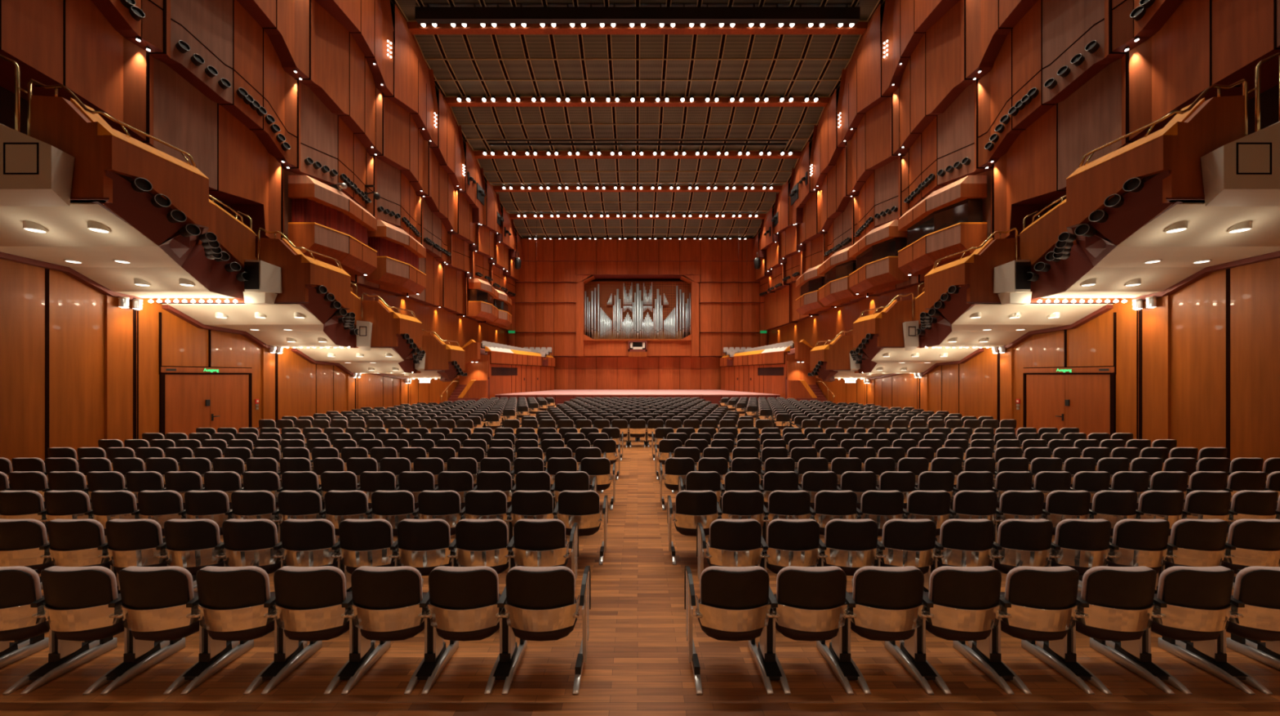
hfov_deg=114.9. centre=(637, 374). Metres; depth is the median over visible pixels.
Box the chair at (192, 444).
[176,439,201,457]
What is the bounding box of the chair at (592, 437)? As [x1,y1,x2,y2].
[586,432,612,465]
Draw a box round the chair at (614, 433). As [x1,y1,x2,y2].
[600,427,623,460]
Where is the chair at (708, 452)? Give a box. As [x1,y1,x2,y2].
[702,447,732,471]
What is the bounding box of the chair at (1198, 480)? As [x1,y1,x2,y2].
[1187,471,1232,493]
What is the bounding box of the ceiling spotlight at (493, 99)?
[490,95,495,102]
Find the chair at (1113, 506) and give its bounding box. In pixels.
[1089,490,1143,542]
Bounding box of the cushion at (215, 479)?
[207,471,241,488]
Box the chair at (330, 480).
[315,471,357,510]
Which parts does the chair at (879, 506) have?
seat, armrest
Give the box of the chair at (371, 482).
[355,471,395,510]
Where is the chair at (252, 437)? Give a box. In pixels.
[235,432,257,448]
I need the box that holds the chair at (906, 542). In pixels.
[878,519,943,591]
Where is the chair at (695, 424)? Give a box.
[681,419,699,432]
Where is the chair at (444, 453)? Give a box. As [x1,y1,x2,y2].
[428,447,455,471]
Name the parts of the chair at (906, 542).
seat, leg, armrest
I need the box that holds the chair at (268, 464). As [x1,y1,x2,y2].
[241,457,280,481]
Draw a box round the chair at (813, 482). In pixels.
[801,471,841,509]
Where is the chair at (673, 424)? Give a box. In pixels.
[663,419,681,432]
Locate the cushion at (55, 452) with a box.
[49,447,77,460]
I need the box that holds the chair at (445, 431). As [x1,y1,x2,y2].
[430,427,449,439]
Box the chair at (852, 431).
[846,427,866,439]
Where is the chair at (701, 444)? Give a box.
[684,439,708,457]
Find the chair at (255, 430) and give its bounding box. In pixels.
[238,427,259,439]
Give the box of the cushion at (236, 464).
[216,457,244,472]
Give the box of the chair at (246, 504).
[225,490,279,531]
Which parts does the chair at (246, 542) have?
armrest, seat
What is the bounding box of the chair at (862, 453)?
[848,447,875,471]
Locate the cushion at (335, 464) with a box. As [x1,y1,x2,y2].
[317,457,344,471]
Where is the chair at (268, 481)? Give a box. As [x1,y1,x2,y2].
[237,471,280,507]
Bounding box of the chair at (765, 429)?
[761,427,782,439]
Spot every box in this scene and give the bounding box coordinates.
[254,399,259,403]
[288,175,377,275]
[365,219,426,294]
[468,278,497,321]
[487,288,511,327]
[795,263,831,315]
[818,244,864,306]
[848,219,909,294]
[897,175,986,275]
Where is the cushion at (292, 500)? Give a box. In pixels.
[282,490,322,511]
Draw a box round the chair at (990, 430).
[973,427,994,439]
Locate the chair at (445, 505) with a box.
[412,490,464,535]
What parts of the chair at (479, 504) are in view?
armrest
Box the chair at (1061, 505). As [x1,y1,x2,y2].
[1043,490,1097,542]
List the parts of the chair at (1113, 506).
seat, armrest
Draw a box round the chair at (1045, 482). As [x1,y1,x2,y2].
[1033,471,1076,509]
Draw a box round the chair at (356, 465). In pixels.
[346,457,377,488]
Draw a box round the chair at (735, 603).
[684,565,791,694]
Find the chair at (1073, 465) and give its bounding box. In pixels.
[1063,457,1096,488]
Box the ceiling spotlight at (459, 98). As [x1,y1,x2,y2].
[457,95,462,102]
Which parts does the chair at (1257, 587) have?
foot post, seat, foot post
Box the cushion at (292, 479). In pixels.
[284,471,318,488]
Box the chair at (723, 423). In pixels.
[717,419,735,432]
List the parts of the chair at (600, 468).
seat, armrest, leg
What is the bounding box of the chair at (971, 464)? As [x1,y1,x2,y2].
[964,457,999,510]
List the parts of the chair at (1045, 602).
foot post, seat, leg, armrest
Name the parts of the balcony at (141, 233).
panel, wall trim, trim, handrail, panel, handrail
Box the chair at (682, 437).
[662,432,688,465]
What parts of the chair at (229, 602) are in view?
armrest, leg, seat, foot post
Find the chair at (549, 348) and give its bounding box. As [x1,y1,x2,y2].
[546,346,552,355]
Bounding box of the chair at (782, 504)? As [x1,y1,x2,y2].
[764,490,815,525]
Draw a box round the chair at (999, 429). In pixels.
[995,427,1017,439]
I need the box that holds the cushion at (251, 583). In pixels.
[200,565,270,600]
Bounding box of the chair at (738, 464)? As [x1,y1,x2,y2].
[731,457,768,510]
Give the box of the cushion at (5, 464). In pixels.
[0,457,12,471]
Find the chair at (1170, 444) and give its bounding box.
[1151,439,1177,458]
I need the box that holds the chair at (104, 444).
[97,439,124,458]
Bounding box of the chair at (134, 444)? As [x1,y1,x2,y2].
[124,439,149,457]
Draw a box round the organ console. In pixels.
[627,340,646,356]
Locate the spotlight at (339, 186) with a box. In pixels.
[329,182,346,190]
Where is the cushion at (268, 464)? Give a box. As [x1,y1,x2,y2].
[250,457,278,472]
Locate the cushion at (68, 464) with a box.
[48,457,79,471]
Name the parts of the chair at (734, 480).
armrest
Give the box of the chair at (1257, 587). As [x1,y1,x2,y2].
[1226,565,1279,670]
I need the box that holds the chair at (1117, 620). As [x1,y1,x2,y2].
[1075,565,1192,694]
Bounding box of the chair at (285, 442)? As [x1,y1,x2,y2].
[280,439,305,458]
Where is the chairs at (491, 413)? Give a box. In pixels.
[256,397,1016,442]
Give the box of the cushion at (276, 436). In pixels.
[262,432,281,441]
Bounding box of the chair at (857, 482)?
[840,471,880,509]
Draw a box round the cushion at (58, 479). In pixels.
[49,471,86,488]
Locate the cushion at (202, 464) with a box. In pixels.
[182,457,211,471]
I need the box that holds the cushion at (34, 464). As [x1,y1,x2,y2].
[13,457,45,472]
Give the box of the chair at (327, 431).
[324,427,343,440]
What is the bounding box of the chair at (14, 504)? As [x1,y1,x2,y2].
[0,490,48,542]
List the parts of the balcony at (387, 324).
wall trim, panel, handrail, trim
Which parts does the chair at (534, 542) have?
armrest, leg, seat, leg, armrest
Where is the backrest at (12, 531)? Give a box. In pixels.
[0,519,48,544]
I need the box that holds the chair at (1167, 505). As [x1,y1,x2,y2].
[1136,490,1191,542]
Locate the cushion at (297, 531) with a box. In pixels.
[284,519,335,545]
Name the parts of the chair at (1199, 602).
foot post, seat, leg, armrest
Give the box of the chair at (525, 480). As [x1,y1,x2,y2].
[511,471,552,494]
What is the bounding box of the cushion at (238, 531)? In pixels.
[226,519,278,545]
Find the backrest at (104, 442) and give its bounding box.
[100,439,124,447]
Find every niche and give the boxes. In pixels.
[467,171,476,185]
[476,182,485,205]
[497,211,503,226]
[504,226,511,236]
[764,226,770,236]
[771,211,777,226]
[789,182,798,205]
[799,171,807,185]
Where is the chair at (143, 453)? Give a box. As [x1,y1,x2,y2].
[135,447,164,471]
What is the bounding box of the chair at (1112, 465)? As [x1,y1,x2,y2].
[1096,457,1129,488]
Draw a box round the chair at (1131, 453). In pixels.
[1111,447,1139,471]
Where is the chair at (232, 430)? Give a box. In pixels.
[217,427,237,439]
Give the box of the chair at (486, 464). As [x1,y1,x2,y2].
[476,457,513,478]
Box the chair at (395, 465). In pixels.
[379,457,410,488]
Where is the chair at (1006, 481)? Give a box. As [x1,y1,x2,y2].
[995,471,1037,507]
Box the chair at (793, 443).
[787,439,812,457]
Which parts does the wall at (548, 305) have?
niche sill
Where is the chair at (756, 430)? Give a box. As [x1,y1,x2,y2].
[740,427,760,454]
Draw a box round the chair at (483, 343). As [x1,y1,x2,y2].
[480,340,491,352]
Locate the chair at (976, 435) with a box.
[968,432,995,447]
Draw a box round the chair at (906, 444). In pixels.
[892,439,916,457]
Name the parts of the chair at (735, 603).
leg, armrest, seat, foot post, leg, armrest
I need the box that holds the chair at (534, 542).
[506,519,578,591]
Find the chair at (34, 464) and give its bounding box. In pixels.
[7,457,48,488]
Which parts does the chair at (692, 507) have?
leg, armrest, seat, armrest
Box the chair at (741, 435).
[735,432,760,447]
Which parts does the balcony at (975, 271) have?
handrail, panel, trim, wall trim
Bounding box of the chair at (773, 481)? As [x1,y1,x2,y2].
[760,471,803,507]
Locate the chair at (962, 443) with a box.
[943,439,968,459]
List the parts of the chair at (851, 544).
seat, armrest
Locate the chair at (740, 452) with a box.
[730,447,761,466]
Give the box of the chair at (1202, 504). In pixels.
[1182,490,1237,542]
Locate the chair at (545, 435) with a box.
[538,432,561,448]
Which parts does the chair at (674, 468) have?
leg, armrest, seat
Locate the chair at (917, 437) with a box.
[900,432,922,447]
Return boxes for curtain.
[291,198,367,245]
[368,237,418,269]
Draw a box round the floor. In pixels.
[0,404,1279,715]
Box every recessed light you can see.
[22,220,47,232]
[63,259,82,263]
[87,220,110,232]
[113,259,131,263]
[133,278,150,286]
[178,278,195,286]
[215,311,227,318]
[254,311,266,318]
[286,337,296,342]
[293,311,305,318]
[317,337,327,342]
[327,352,335,356]
[355,352,364,356]
[368,367,374,370]
[385,352,392,356]
[391,367,398,370]
[876,367,883,370]
[882,352,890,356]
[911,352,919,356]
[939,352,947,356]
[947,337,957,342]
[969,311,981,318]
[978,337,988,342]
[1008,311,1020,318]
[1047,311,1059,318]
[1080,278,1096,286]
[1124,278,1141,286]
[1143,259,1161,263]
[1164,220,1187,232]
[1192,259,1211,263]
[1227,220,1252,232]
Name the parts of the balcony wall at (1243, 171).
recess frame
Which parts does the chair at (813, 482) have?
seat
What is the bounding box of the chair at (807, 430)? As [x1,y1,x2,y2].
[804,427,822,439]
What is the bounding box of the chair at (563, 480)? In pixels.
[550,471,596,515]
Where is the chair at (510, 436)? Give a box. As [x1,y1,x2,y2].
[493,432,515,454]
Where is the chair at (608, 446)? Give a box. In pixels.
[591,439,620,479]
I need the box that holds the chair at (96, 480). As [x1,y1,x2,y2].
[81,471,125,510]
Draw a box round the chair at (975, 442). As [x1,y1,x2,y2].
[969,439,995,458]
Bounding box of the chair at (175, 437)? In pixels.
[165,432,187,447]
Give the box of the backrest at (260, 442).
[257,439,279,448]
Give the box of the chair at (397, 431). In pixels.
[387,427,407,439]
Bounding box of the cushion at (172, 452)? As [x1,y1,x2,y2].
[167,447,193,457]
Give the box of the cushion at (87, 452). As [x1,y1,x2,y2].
[79,447,106,457]
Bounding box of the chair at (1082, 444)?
[1073,439,1098,457]
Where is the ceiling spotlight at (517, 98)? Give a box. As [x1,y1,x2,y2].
[515,95,519,102]
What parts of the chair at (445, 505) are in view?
armrest, seat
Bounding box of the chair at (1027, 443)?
[1021,439,1046,457]
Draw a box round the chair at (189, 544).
[155,519,224,592]
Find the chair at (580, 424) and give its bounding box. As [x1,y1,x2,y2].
[573,419,591,432]
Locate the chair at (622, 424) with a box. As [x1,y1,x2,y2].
[609,419,628,437]
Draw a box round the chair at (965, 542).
[936,519,1001,567]
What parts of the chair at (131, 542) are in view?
armrest, seat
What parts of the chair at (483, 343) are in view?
backrest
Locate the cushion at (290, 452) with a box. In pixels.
[284,447,310,460]
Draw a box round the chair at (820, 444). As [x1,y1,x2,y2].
[814,439,838,457]
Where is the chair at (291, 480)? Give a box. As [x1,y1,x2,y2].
[276,471,320,533]
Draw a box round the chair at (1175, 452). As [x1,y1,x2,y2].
[1168,447,1198,470]
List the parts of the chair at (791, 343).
backrest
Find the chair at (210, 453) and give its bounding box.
[194,447,222,471]
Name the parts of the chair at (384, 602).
armrest, leg, seat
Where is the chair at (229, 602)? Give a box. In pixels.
[163,565,275,694]
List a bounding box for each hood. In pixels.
[288,183,377,231]
[367,219,426,257]
[468,278,497,297]
[493,288,511,305]
[795,263,824,287]
[818,244,856,274]
[848,219,906,257]
[897,175,986,231]
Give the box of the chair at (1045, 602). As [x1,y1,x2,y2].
[1000,565,1111,694]
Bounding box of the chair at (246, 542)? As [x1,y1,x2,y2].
[214,519,281,573]
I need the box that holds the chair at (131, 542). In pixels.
[97,519,167,594]
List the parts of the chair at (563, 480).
armrest, leg, armrest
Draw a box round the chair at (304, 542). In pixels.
[273,519,338,567]
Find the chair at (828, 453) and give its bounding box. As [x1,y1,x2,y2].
[819,447,846,471]
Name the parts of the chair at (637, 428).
seat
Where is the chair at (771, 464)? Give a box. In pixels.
[762,457,798,478]
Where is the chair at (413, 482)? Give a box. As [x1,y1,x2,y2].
[394,471,434,509]
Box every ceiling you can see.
[390,0,884,239]
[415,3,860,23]
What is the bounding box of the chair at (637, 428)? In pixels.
[626,419,646,447]
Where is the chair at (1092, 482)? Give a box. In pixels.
[1072,471,1115,509]
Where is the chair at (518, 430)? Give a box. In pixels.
[515,427,535,441]
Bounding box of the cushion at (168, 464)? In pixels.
[149,457,178,471]
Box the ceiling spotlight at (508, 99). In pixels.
[506,95,511,102]
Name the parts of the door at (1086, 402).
handle, push plate, frame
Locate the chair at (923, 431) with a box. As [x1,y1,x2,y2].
[910,427,929,439]
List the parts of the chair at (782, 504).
armrest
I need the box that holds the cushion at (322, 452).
[314,447,338,457]
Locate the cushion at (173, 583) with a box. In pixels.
[122,565,194,600]
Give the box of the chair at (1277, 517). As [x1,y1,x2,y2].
[1275,495,1279,519]
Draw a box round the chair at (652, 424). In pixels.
[644,419,663,447]
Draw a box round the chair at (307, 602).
[243,565,351,694]
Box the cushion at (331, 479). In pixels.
[323,471,357,488]
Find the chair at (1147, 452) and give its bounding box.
[1139,447,1168,471]
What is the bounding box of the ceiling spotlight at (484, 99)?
[481,95,486,102]
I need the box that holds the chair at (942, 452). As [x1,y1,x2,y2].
[936,447,964,471]
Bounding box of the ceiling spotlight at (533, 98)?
[531,95,536,102]
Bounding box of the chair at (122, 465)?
[112,457,145,487]
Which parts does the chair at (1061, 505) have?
seat, armrest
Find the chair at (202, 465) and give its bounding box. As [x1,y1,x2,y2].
[179,457,211,488]
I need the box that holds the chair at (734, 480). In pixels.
[722,471,764,494]
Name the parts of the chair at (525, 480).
armrest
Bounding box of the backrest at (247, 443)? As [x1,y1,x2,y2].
[231,439,253,451]
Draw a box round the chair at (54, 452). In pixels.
[44,447,79,471]
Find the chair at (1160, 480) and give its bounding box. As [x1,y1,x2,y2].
[1149,471,1193,510]
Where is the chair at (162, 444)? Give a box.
[150,439,175,457]
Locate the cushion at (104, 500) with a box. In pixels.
[94,490,137,511]
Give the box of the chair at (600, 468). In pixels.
[577,457,615,510]
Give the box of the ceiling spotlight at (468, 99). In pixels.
[466,95,471,102]
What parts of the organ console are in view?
stop panel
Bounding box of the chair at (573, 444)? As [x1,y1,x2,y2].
[566,439,590,457]
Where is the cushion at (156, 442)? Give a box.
[152,439,175,447]
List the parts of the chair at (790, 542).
seat, armrest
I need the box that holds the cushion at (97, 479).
[88,471,125,488]
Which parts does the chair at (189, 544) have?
armrest, seat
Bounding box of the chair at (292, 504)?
[271,490,324,542]
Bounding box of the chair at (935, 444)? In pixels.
[918,439,942,458]
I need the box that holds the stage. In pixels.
[495,389,780,404]
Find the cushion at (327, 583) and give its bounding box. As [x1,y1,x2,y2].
[278,565,346,600]
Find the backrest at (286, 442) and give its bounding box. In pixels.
[283,439,305,447]
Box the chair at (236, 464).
[213,457,244,487]
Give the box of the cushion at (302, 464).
[284,457,311,471]
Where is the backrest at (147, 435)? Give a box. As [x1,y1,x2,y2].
[144,432,164,439]
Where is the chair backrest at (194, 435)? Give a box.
[191,432,211,439]
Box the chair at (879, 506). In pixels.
[857,490,909,542]
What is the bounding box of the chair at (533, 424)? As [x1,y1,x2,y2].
[520,419,537,434]
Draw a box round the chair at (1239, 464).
[1226,457,1276,510]
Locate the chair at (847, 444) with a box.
[840,439,864,457]
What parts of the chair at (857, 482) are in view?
seat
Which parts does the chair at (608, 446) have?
seat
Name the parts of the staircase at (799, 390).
stair handrail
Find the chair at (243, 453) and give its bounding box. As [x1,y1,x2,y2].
[223,447,251,471]
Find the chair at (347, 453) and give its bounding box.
[341,447,368,471]
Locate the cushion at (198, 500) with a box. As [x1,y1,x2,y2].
[188,490,229,511]
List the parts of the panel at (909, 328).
recess frame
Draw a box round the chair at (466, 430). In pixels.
[452,427,471,439]
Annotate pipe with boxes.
[488,142,786,145]
[526,212,748,213]
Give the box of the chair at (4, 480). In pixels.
[0,471,9,491]
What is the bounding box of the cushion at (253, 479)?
[244,471,279,488]
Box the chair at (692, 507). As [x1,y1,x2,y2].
[666,490,722,564]
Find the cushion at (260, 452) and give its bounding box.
[255,447,280,460]
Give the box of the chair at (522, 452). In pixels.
[513,447,544,466]
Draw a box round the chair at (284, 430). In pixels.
[281,427,301,439]
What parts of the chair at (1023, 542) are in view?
seat, armrest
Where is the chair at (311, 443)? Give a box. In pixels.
[306,439,331,459]
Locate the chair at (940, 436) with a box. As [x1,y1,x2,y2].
[924,432,945,447]
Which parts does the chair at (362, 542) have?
armrest, leg, seat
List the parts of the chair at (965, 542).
seat, armrest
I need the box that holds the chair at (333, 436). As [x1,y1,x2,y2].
[329,432,351,447]
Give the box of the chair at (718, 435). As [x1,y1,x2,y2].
[713,432,736,448]
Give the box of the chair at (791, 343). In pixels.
[783,340,794,352]
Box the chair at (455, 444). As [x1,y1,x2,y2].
[436,439,460,457]
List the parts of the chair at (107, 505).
armrest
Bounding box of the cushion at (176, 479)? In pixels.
[168,471,202,488]
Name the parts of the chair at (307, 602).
armrest, leg, seat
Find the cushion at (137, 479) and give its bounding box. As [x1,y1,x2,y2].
[128,471,164,488]
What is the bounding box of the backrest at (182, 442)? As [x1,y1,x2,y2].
[178,439,201,447]
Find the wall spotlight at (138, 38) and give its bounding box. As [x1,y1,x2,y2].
[135,35,141,41]
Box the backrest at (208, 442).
[204,439,227,447]
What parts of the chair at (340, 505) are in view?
armrest, seat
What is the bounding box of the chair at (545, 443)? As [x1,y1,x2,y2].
[541,439,564,464]
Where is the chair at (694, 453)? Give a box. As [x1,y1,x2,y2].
[668,447,701,493]
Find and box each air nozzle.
[120,0,136,8]
[128,5,145,21]
[128,177,152,192]
[151,193,171,208]
[166,209,186,222]
[175,40,190,53]
[177,223,200,236]
[191,53,204,66]
[198,231,217,242]
[201,240,219,248]
[204,65,217,77]
[204,246,222,254]
[204,252,222,259]
[213,251,230,262]
[217,77,231,88]
[224,262,240,271]
[235,271,248,281]
[236,87,248,98]
[242,93,253,104]
[249,99,260,110]
[256,106,266,115]
[264,114,275,124]
[270,123,280,133]
[275,133,285,142]
[280,142,290,151]
[304,156,313,165]
[312,160,321,168]
[314,285,327,293]
[320,164,329,173]
[324,293,334,301]
[329,168,337,176]
[329,301,341,308]
[333,308,346,315]
[337,316,344,323]
[339,173,347,180]
[342,322,354,327]
[343,177,351,183]
[343,320,355,324]
[343,324,354,329]
[344,311,355,318]
[344,317,355,321]
[346,180,354,186]
[349,328,359,335]
[350,182,357,190]
[354,187,360,194]
[358,190,364,197]
[361,194,368,200]
[364,197,371,204]
[377,205,384,212]
[383,208,390,214]
[388,210,395,216]
[394,213,400,218]
[400,333,409,339]
[401,216,407,222]
[406,337,413,343]
[408,342,417,348]
[410,347,419,353]
[417,350,425,355]
[450,360,457,365]
[456,367,462,372]
[457,371,463,375]
[811,371,817,375]
[813,367,818,372]
[817,360,824,365]
[845,236,851,242]
[849,350,857,355]
[855,347,864,353]
[857,342,866,348]
[862,337,868,343]
[865,333,874,339]
[867,216,873,222]
[874,213,880,218]
[880,210,886,216]
[884,208,891,214]
[890,205,897,212]
[903,197,910,204]
[906,194,913,200]
[910,190,916,197]
[914,187,920,194]
[915,328,925,335]
[917,182,924,190]
[920,311,930,318]
[920,317,930,321]
[920,320,931,324]
[920,322,932,327]
[920,324,931,329]
[921,180,928,186]
[924,177,932,183]
[927,173,935,180]
[928,308,941,315]
[930,316,937,323]
[933,301,945,308]
[937,168,945,176]
[940,293,951,301]
[945,164,954,173]
[947,285,960,293]
[953,161,962,168]
[961,156,970,165]
[984,142,994,151]
[989,133,999,142]
[994,123,1004,133]
[1000,114,1010,124]
[1008,106,1018,115]
[1014,99,1025,110]
[1021,93,1032,104]
[1026,87,1038,98]
[1026,271,1039,281]
[1034,262,1050,271]
[1044,77,1057,88]
[1044,251,1061,262]
[1053,246,1071,254]
[1053,252,1070,259]
[1055,240,1073,248]
[1057,65,1070,77]
[1057,231,1076,242]
[1070,53,1084,66]
[1074,223,1097,236]
[1084,40,1099,53]
[1088,209,1108,222]
[1103,193,1124,208]
[1122,177,1146,192]
[1129,5,1146,21]
[1138,0,1155,8]
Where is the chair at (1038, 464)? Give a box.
[1030,457,1062,487]
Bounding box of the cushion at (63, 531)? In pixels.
[50,519,105,545]
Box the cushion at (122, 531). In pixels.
[109,519,163,545]
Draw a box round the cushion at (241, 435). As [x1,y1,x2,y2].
[238,432,257,439]
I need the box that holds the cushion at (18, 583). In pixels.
[0,565,42,600]
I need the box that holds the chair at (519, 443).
[512,439,538,476]
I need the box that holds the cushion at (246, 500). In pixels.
[235,490,275,511]
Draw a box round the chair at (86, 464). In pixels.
[78,457,111,488]
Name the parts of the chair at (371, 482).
seat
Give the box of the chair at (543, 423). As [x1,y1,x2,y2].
[537,419,556,431]
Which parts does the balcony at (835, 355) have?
handrail, trim, panel, wall trim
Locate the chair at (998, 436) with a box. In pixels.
[993,432,1016,450]
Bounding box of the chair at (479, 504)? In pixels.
[459,490,511,525]
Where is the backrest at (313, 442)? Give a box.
[309,439,331,447]
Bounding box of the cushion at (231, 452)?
[226,447,251,457]
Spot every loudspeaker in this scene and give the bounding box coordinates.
[243,259,281,304]
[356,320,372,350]
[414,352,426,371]
[514,252,520,269]
[754,252,760,269]
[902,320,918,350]
[993,259,1031,304]
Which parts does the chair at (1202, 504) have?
armrest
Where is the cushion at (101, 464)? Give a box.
[81,457,111,471]
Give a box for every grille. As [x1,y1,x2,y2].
[244,262,258,288]
[1016,262,1031,288]
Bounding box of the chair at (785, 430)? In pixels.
[782,427,801,439]
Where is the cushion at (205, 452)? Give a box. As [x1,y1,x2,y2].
[196,447,222,457]
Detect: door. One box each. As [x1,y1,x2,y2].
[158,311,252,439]
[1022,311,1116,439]
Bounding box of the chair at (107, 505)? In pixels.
[84,490,138,542]
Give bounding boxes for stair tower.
[459,339,488,398]
[786,339,815,398]
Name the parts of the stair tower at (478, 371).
sloping rail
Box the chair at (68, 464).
[43,457,79,484]
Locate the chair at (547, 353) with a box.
[543,349,549,355]
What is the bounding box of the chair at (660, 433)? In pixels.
[651,427,674,460]
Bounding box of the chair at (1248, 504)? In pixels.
[1226,490,1279,542]
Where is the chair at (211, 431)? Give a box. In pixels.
[195,427,216,439]
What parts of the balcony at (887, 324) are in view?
trim, handrail, panel, wall trim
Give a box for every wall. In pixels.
[0,0,522,471]
[506,238,768,389]
[752,0,1279,471]
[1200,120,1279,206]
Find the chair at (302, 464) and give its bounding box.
[275,457,311,510]
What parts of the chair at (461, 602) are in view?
armrest, leg, seat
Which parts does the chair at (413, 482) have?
seat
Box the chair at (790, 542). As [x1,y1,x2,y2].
[762,519,826,573]
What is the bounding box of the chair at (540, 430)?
[537,427,556,447]
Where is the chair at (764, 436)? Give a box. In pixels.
[760,432,781,449]
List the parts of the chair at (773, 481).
seat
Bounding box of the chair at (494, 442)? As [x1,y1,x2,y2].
[486,439,514,455]
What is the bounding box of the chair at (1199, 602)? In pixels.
[1151,565,1272,694]
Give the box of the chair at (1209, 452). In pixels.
[1195,447,1231,471]
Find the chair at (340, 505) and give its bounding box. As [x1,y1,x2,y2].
[319,490,371,542]
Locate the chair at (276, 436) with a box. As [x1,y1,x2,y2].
[259,432,281,450]
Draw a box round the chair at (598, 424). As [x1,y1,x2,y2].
[591,419,609,432]
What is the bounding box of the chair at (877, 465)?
[864,457,895,488]
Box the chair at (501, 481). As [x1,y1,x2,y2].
[471,471,515,507]
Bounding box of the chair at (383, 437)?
[376,432,398,447]
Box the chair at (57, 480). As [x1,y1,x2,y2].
[42,471,87,493]
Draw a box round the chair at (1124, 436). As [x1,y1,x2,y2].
[1110,432,1133,447]
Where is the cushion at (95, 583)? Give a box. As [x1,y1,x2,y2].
[44,565,118,600]
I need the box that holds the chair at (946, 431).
[931,427,951,440]
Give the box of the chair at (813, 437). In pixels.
[806,432,828,448]
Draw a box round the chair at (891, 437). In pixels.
[876,432,898,447]
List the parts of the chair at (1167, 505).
armrest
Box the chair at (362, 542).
[331,519,396,591]
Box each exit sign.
[203,368,218,372]
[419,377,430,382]
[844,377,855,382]
[1056,368,1071,372]
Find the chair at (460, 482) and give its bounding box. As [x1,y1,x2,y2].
[433,471,473,509]
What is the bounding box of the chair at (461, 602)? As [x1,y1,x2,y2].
[404,565,504,694]
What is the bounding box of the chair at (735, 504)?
[719,490,768,544]
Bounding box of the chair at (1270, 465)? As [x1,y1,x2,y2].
[1262,457,1279,487]
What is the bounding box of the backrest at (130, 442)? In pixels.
[126,439,149,447]
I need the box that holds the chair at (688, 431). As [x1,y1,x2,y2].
[675,427,695,439]
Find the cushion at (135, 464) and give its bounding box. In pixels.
[115,457,145,471]
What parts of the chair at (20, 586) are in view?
foot post, seat, foot post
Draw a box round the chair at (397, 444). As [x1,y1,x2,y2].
[384,439,408,457]
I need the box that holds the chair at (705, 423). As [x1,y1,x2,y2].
[699,419,718,432]
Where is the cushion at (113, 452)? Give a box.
[108,447,135,457]
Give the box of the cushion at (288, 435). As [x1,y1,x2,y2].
[285,432,305,443]
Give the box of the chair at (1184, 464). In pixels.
[1163,457,1196,488]
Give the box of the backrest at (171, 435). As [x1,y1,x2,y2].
[168,432,187,439]
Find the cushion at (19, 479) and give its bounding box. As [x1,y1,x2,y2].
[10,471,48,488]
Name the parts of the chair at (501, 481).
seat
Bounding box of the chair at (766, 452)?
[761,447,787,472]
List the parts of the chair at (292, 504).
armrest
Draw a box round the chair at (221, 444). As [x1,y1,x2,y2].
[202,439,227,457]
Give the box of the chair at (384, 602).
[323,565,428,694]
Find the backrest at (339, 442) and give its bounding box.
[335,439,356,447]
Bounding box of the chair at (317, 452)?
[310,447,338,471]
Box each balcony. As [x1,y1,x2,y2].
[0,53,257,302]
[155,211,361,350]
[291,282,422,374]
[368,328,465,382]
[475,343,555,398]
[720,343,799,398]
[810,328,906,382]
[853,282,983,375]
[914,211,1119,350]
[1018,52,1279,302]
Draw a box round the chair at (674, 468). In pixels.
[659,457,697,510]
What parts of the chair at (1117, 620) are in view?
foot post, seat, leg, armrest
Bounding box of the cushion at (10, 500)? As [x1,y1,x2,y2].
[0,490,44,511]
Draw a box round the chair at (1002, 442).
[993,439,1023,457]
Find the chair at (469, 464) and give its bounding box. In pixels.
[446,457,477,488]
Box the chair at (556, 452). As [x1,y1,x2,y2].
[542,447,572,471]
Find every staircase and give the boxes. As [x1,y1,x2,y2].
[440,377,489,402]
[785,377,835,402]
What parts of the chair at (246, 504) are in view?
armrest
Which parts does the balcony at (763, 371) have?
rail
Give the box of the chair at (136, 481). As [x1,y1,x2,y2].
[120,471,164,510]
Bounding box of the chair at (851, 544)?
[820,519,884,586]
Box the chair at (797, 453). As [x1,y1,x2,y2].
[790,447,817,471]
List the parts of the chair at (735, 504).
leg, armrest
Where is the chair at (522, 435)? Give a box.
[514,432,539,447]
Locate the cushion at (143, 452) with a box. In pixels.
[137,447,164,457]
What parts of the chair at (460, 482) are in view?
seat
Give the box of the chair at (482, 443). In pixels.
[462,439,487,457]
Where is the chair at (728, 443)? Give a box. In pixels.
[711,439,733,464]
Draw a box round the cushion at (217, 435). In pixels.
[214,432,234,439]
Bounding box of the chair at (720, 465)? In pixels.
[697,457,729,488]
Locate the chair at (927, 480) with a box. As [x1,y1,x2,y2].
[917,471,959,510]
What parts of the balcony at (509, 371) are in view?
rail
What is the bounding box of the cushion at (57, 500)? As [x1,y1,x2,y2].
[47,490,90,511]
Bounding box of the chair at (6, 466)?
[0,457,12,487]
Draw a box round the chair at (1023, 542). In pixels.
[993,519,1060,573]
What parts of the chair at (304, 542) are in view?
armrest, seat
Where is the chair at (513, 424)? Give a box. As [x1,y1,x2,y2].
[502,419,519,435]
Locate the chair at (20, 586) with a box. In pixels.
[0,565,48,667]
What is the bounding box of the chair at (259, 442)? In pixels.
[251,439,281,457]
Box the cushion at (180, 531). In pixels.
[167,519,220,545]
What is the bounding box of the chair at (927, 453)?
[906,447,933,471]
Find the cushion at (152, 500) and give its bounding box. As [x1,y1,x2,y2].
[142,490,183,511]
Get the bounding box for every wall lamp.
[118,296,129,307]
[132,298,142,310]
[269,345,275,353]
[276,346,283,353]
[352,372,357,377]
[918,372,922,377]
[991,346,998,353]
[999,345,1005,353]
[1132,298,1142,310]
[1145,296,1156,307]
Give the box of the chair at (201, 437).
[188,432,211,447]

